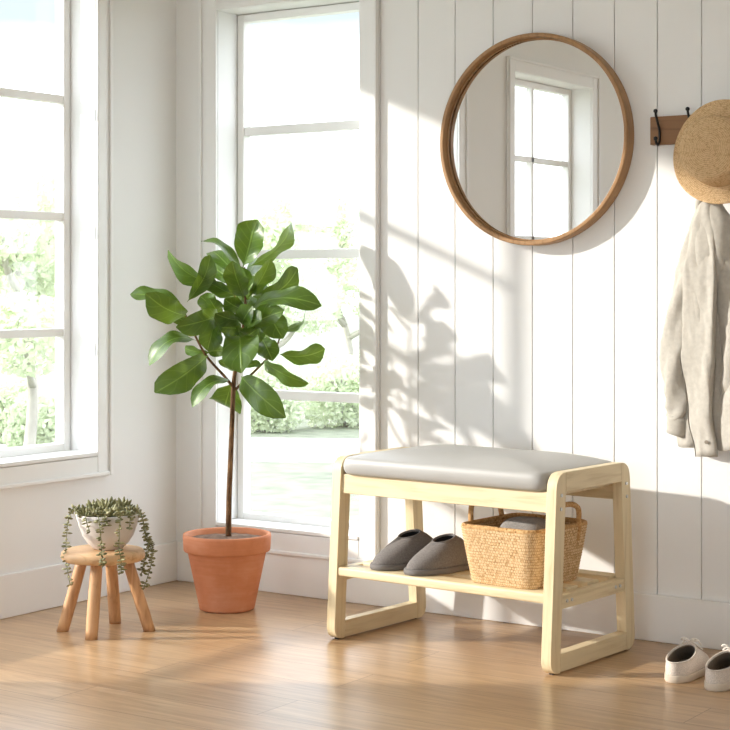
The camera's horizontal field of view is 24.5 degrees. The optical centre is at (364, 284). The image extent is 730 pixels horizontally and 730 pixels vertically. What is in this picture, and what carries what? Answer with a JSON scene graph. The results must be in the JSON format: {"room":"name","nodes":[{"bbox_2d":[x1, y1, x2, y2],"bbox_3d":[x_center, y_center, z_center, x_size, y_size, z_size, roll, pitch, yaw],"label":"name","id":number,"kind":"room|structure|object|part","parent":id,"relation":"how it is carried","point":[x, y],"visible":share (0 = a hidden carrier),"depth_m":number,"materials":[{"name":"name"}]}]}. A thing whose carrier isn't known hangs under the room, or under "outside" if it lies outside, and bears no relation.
{"room":"home entryway","nodes":[
{"label":"home entryway","id":0,"kind":"room"},
{"bbox_2d":[0,0,175,574],"bbox_3d":[-1.971,-0.400,2.867,0.130,2.500,5.160,0,0,34],"label":"wall","id":1,"kind":"structure","parent":0,"point":[32,519],"depth_m":4.68,"materials":[{"name":"white paint"}]},
{"bbox_2d":[0,0,112,489],"bbox_3d":[-0.890,-0.203,4.445,0.143,1.445,0.507,0,0,34],"label":"window","id":2,"kind":"structure","parent":1,"relation":"in","point":[101,463],"depth_m":4.60,"materials":[{"name":"white paint"}]},
{"bbox_3d":[-0.892,0.458,4.414,0.104,0.010,0.449,0,0,34],"label":"sill","id":3,"kind":"part","parent":2,"relation":"part of","materials":[{"name":"white paint"}]},
{"bbox_2d":[0,541,178,618],"bbox_3d":[-0.742,0.794,4.558,0.012,0.112,0.720,0,0,34],"label":"baseboard","id":4,"kind":"structure","parent":1,"relation":"attached to","point":[41,588],"depth_m":4.43,"materials":[{"name":"white paint"}]},
{"bbox_2d":[76,514,138,550],"bbox_3d":[-0.630,0.603,4.130,0.157,0.088,0.157,0,0,34],"label":"bowl","id":5,"kind":"object","parent":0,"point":[106,532],"depth_m":4.07,"materials":[{"name":"white ceramic"}]},
{"bbox_2d":[0,580,729,729],"bbox_3d":[-0.095,0.910,1.598,4.660,0.120,5.160,0,0,34],"label":"floor","id":6,"kind":"structure","parent":0,"point":[276,664],"depth_m":3.67,"materials":[{"name":"brown wood"}]},
{"bbox_2d":[57,544,155,640],"bbox_3d":[-0.639,0.749,4.133,0.207,0.203,0.211,0,0,34],"label":"stool","id":7,"kind":"object","parent":6,"relation":"on","point":[81,556],"visible":0.9,"depth_m":4.12,"materials":[{"name":"brown wood"}]},
{"bbox_3d":[-0.719,0.761,4.139,0.078,0.178,0.030,0,0,-5],"label":"leg","id":8,"kind":"part","parent":7,"relation":"part of","materials":[{"name":"brown wood"}]},
{"bbox_3d":[-0.653,0.761,4.059,0.031,0.178,0.066,0,0,13],"label":"leg","id":9,"kind":"part","parent":7,"relation":"part of","materials":[{"name":"brown wood"}]},
{"bbox_3d":[-0.641,0.661,4.128,0.204,0.028,0.200,0,0,34],"label":"seat","id":10,"kind":"part","parent":7,"relation":"part of","materials":[{"name":"brown wood"}]},
{"bbox_2d":[60,496,157,589],"bbox_3d":[-0.622,0.631,4.104,0.197,0.228,0.195,0,0,29],"label":"potted succulent","id":11,"kind":"object","parent":7,"relation":"on","point":[105,525],"visible":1,"depth_m":4.08,"materials":[{"name":"green plant"}]},
{"bbox_3d":[-0.705,0.634,4.094,0.051,0.185,0.011,0,0,-38],"label":"trailing stem","id":12,"kind":"part","parent":11,"relation":"part of","materials":[{"name":"green plant"}]},
{"bbox_3d":[-0.635,0.606,4.033,0.008,0.127,0.058,0,0,-19],"label":"trailing stem","id":13,"kind":"part","parent":11,"relation":"part of","materials":[{"name":"green plant"}]},
{"bbox_3d":[-0.588,0.615,4.033,0.006,0.146,0.058,0,0,-12],"label":"trailing stem","id":14,"kind":"part","parent":11,"relation":"part of","materials":[{"name":"green plant"}]},
{"bbox_3d":[-0.544,0.646,4.105,0.038,0.198,0.038,0,0,34],"label":"trailing stem","id":15,"kind":"part","parent":11,"relation":"part of","materials":[{"name":"green plant"}]},
{"bbox_3d":[-0.630,0.761,4.209,0.030,0.178,0.081,0,0,4],"label":"leg","id":16,"kind":"part","parent":7,"relation":"part of","materials":[{"name":"brown wood"}]},
{"bbox_3d":[-0.556,0.761,4.131,0.084,0.178,0.031,0,0,-16],"label":"leg","id":17,"kind":"part","parent":7,"relation":"part of","materials":[{"name":"brown wood"}]},
{"bbox_2d":[130,219,324,613],"bbox_3d":[-0.345,0.338,4.385,0.498,1.025,0.401,0,0,-24],"label":"fig tree","id":18,"kind":"object","parent":6,"relation":"on","point":[226,563],"visible":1,"depth_m":4.34,"materials":[{"name":"green plant"}]},
{"bbox_3d":[-0.362,0.750,4.421,0.232,0.199,0.232,0,0,34],"label":"pot","id":19,"kind":"part","parent":18,"relation":"part of","materials":[{"name":"ceramic"}]},
{"bbox_2d":[327,444,634,674],"bbox_3d":[0.271,0.619,3.986,0.632,0.462,0.371,0,0,38],"label":"storage bench","id":20,"kind":"object","parent":6,"relation":"on","point":[503,478],"visible":0.94,"depth_m":3.88,"materials":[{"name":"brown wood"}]},
{"bbox_3d":[-0.062,0.629,4.052,0.026,0.438,0.066,0,0,38],"label":"leg","id":21,"kind":"part","parent":20,"relation":"part of","materials":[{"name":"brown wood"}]},
{"bbox_3d":[0.032,0.695,4.172,0.022,0.030,0.278,0,0,38],"label":"shelf rail","id":22,"kind":"part","parent":20,"relation":"part of","materials":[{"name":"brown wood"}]},
{"bbox_3d":[0.032,0.432,4.172,0.026,0.044,0.245,0,0,38],"label":"rail","id":23,"kind":"part","parent":20,"relation":"part of","materials":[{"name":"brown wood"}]},
{"bbox_3d":[0.032,0.826,4.172,0.026,0.040,0.295,0,0,38],"label":"rail","id":24,"kind":"part","parent":20,"relation":"part of","materials":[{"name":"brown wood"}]},
{"bbox_2d":[370,529,432,570],"bbox_3d":[0.109,0.632,4.055,0.237,0.083,0.097,0,0,-42],"label":"slipper","id":25,"kind":"object","parent":20,"relation":"on","point":[396,555],"visible":0.77,"depth_m":4.00,"materials":[{"name":"grey fabric"}]},
{"bbox_3d":[0.127,0.629,4.293,0.026,0.438,0.066,0,0,38],"label":"leg","id":26,"kind":"part","parent":20,"relation":"part of","materials":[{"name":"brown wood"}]},
{"bbox_2d":[404,533,469,575],"bbox_3d":[0.188,0.632,3.983,0.237,0.083,0.097,0,0,-42],"label":"slipper","id":27,"kind":"object","parent":20,"relation":"on","point":[446,553],"visible":0.89,"depth_m":3.94,"materials":[{"name":"grey fabric"}]},
{"bbox_3d":[0.179,0.476,3.870,0.577,0.046,0.025,0,0,38],"label":"seat rail","id":28,"kind":"part","parent":20,"relation":"part of","materials":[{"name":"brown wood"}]},
{"bbox_2d":[338,560,614,603],"bbox_3d":[0.266,0.685,3.981,0.576,0.022,0.336,0,0,38],"label":"shelf","id":29,"kind":"object","parent":20,"relation":"attached to","point":[462,582],"depth_m":3.86,"materials":[{"name":"beige wood"}]},
{"bbox_2d":[343,444,610,490],"bbox_3d":[0.266,0.420,3.982,0.570,0.065,0.333,0,0,38],"label":"cushion","id":30,"kind":"object","parent":20,"relation":"on","point":[437,467],"depth_m":3.87,"materials":[{"name":"grey leather"}]},
{"bbox_2d":[461,502,587,588],"bbox_3d":[0.364,0.580,3.846,0.234,0.187,0.244,0,0,39],"label":"woven basket","id":31,"kind":"object","parent":20,"relation":"on","point":[497,555],"visible":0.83,"depth_m":3.77,"materials":[{"name":"beige wicker"}]},
{"bbox_3d":[0.282,0.534,3.913,0.022,0.095,0.140,0,0,39],"label":"handle","id":32,"kind":"part","parent":31,"relation":"part of","materials":[{"name":"brown wicker"}]},
{"bbox_2d":[500,516,545,529],"bbox_3d":[0.375,0.595,3.838,0.156,0.139,0.123,0,0,39],"label":"folded cloth","id":33,"kind":"object","parent":31,"relation":"in","point":[521,522],"visible":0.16,"depth_m":3.80,"materials":[{"name":"grey fabric"}]},
{"bbox_3d":[0.447,0.534,3.779,0.022,0.095,0.140,0,0,39],"label":"handle","id":34,"kind":"part","parent":31,"relation":"part of","materials":[{"name":"brown wicker"}]},
{"bbox_3d":[0.413,0.629,3.680,0.026,0.438,0.066,0,0,38],"label":"leg","id":35,"kind":"part","parent":20,"relation":"part of","materials":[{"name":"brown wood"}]},
{"bbox_3d":[0.360,0.476,4.102,0.577,0.046,0.025,0,0,38],"label":"seat rail","id":36,"kind":"part","parent":20,"relation":"part of","materials":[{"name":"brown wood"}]},
{"bbox_3d":[0.507,0.432,3.800,0.026,0.044,0.245,0,0,38],"label":"rail","id":37,"kind":"part","parent":20,"relation":"part of","materials":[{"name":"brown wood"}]},
{"bbox_3d":[0.507,0.695,3.800,0.022,0.030,0.278,0,0,38],"label":"shelf rail","id":38,"kind":"part","parent":20,"relation":"part of","materials":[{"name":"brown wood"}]},
{"bbox_3d":[0.507,0.826,3.800,0.026,0.040,0.295,0,0,38],"label":"rail","id":39,"kind":"part","parent":20,"relation":"part of","materials":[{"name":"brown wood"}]},
{"bbox_3d":[0.601,0.629,3.921,0.026,0.438,0.066,0,0,38],"label":"leg","id":40,"kind":"part","parent":20,"relation":"part of","materials":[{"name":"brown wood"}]},
{"bbox_2d":[665,637,708,683],"bbox_3d":[0.704,0.811,3.676,0.077,0.079,0.200,0,0,29],"label":"sneaker","id":41,"kind":"object","parent":6,"relation":"on","point":[685,663],"visible":0.98,"depth_m":3.64,"materials":[{"name":"white fabric"}]},
{"bbox_2d":[704,644,729,691],"bbox_3d":[0.776,0.811,3.603,0.077,0.079,0.200,0,0,31],"label":"sneaker","id":42,"kind":"object","parent":6,"relation":"on","point":[717,672],"visible":1,"depth_m":3.53,"materials":[{"name":"fabric"}]},
{"bbox_2d":[176,0,729,602],"bbox_3d":[1.314,-0.400,3.681,4.400,2.500,0.130,0,0,34],"label":"wall","id":43,"kind":"structure","parent":0,"point":[485,340],"depth_m":4.23,"materials":[{"name":"white paint"}]},
{"bbox_2d":[198,0,378,562],"bbox_3d":[-0.185,-0.048,4.678,0.610,1.579,0.138,0,0,34],"label":"window","id":44,"kind":"structure","parent":43,"relation":"in","point":[291,535],"depth_m":4.70,"materials":[{"name":"white paint"}]},
{"bbox_3d":[-0.194,0.675,4.665,0.487,0.010,0.099,0,0,34],"label":"sill","id":45,"kind":"part","parent":44,"relation":"part of","materials":[{"name":"white paint"}]},
{"bbox_2d":[177,541,729,649],"bbox_3d":[1.279,0.794,3.619,4.388,0.112,0.012,0,0,34],"label":"baseboard","id":46,"kind":"structure","parent":43,"relation":"attached to","point":[657,618],"depth_m":4.22,"materials":[{"name":"white paint"}]},
{"bbox_2d":[440,33,633,245],"bbox_3d":[0.419,-0.361,4.183,0.526,0.526,0.039,0,0,34],"label":"round mirror","id":47,"kind":"object","parent":43,"relation":"attached to","point":[537,132],"visible":1,"depth_m":4.19,"materials":[{"name":"brown wood"}]},
{"bbox_2d":[650,107,690,145],"bbox_3d":[0.932,-0.372,3.830,0.620,0.087,0.051,0,0,34],"label":"coat rack","id":48,"kind":"object","parent":43,"relation":"attached to","point":[664,130],"visible":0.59,"depth_m":3.98,"materials":[{"name":"brown wood"}]},
{"bbox_2d":[659,199,729,456],"bbox_3d":[0.790,0.029,3.891,0.237,0.736,0.093,0,0,34],"label":"jacket","id":49,"kind":"object","parent":48,"relation":"hanging from","point":[694,357],"visible":0.98,"depth_m":3.87,"materials":[{"name":"beige fabric"}]},
{"bbox_3d":[0.770,0.104,3.879,0.094,0.587,0.035,0,0,41],"label":"panel","id":50,"kind":"part","parent":49,"relation":"part of","materials":[{"name":"fabric"}]},
{"bbox_2d":[673,99,729,203],"bbox_3d":[0.795,-0.305,3.825,0.241,0.240,0.099,0,0,35],"label":"straw hat","id":51,"kind":"object","parent":48,"relation":"hanging from","point":[701,155],"visible":1,"depth_m":3.81,"materials":[{"name":"beige wicker"}]},
{"label":"outside","id":52,"kind":"structure","parent":0,"visible":0},
{"bbox_2d":[0,315,358,520],"bbox_3d":[2.257,1.062,9.001,60.000,0.175,70.000,0,0,34],"label":"lawn","id":53,"kind":"structure","parent":52,"point":[288,488],"depth_m":8.90,"materials":[{"name":"green plant"}]},
{"bbox_2d":[0,145,54,445],"bbox_3d":[-1.833,0.131,8.584,0.712,1.698,1.064,0,0,-9],"label":"tree","id":54,"kind":"object","parent":53,"relation":"on","point":[27,260],"visible":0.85,"depth_m":8.45,"materials":[{"name":"green plant"}]},
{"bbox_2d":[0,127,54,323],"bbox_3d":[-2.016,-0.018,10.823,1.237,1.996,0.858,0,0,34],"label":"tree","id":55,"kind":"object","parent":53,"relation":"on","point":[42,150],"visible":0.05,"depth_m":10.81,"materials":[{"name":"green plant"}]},
{"bbox_2d":[0,438,358,462],"bbox_3d":[-0.382,0.967,9.900,28.000,0.014,1.300,0,0,3],"label":"garden path","id":56,"kind":"structure","parent":53,"relation":"on","point":[327,450],"depth_m":9.83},
{"bbox_2d":[0,377,43,443],"bbox_3d":[-2.220,0.781,10.303,0.545,0.455,0.525,0,0,34],"label":"shrub","id":57,"kind":"object","parent":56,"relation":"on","point":[8,391],"visible":0.32,"depth_m":10.16,"materials":[{"name":"green plant"}]},
{"bbox_2d":[1,390,54,447],"bbox_3d":[-1.819,0.799,9.604,0.495,0.415,0.482,0,0,34],"label":"shrub","id":58,"kind":"object","parent":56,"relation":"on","point":[46,401],"visible":0.41,"depth_m":9.45,"materials":[{"name":"green plant"}]},
{"bbox_2d":[250,356,307,432],"bbox_3d":[-0.685,0.744,11.193,0.643,0.534,0.613,0,0,34],"label":"shrub","id":59,"kind":"object","parent":53,"relation":"on","point":[258,422],"visible":0.26,"depth_m":11.08,"materials":[{"name":"green plant"}]},
{"bbox_3d":[-0.697,0.797,11.243,0.345,0.373,0.279,0,0,34],"label":"stem","id":60,"kind":"part","parent":59,"relation":"part of","materials":[{"name":"plant"}]},
{"bbox_2d":[250,178,346,361],"bbox_3d":[-0.746,0.091,12.471,1.117,1.777,1.120,0,0,34],"label":"tree","id":61,"kind":"object","parent":53,"relation":"on","point":[275,219],"visible":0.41,"depth_m":12.40,"materials":[{"name":"green plant"}]},
{"bbox_2d":[260,170,358,357],"bbox_3d":[-0.318,-0.005,14.283,1.527,1.971,1.174,0,0,34],"label":"tree","id":62,"kind":"object","parent":53,"relation":"on","point":[334,267],"visible":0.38,"depth_m":14.19,"materials":[{"name":"green plant"}]},
{"bbox_2d":[297,350,358,427],"bbox_3d":[-0.138,0.731,11.594,0.679,0.568,0.650,0,0,34],"label":"shrub","id":63,"kind":"object","parent":53,"relation":"on","point":[342,374],"visible":0.62,"depth_m":11.43,"materials":[{"name":"green plant"}]},
{"bbox_3d":[-0.155,0.785,11.577,0.301,0.397,0.285,0,0,3],"label":"stem","id":64,"kind":"part","parent":63,"relation":"part of","materials":[{"name":"plant"}]}
]}

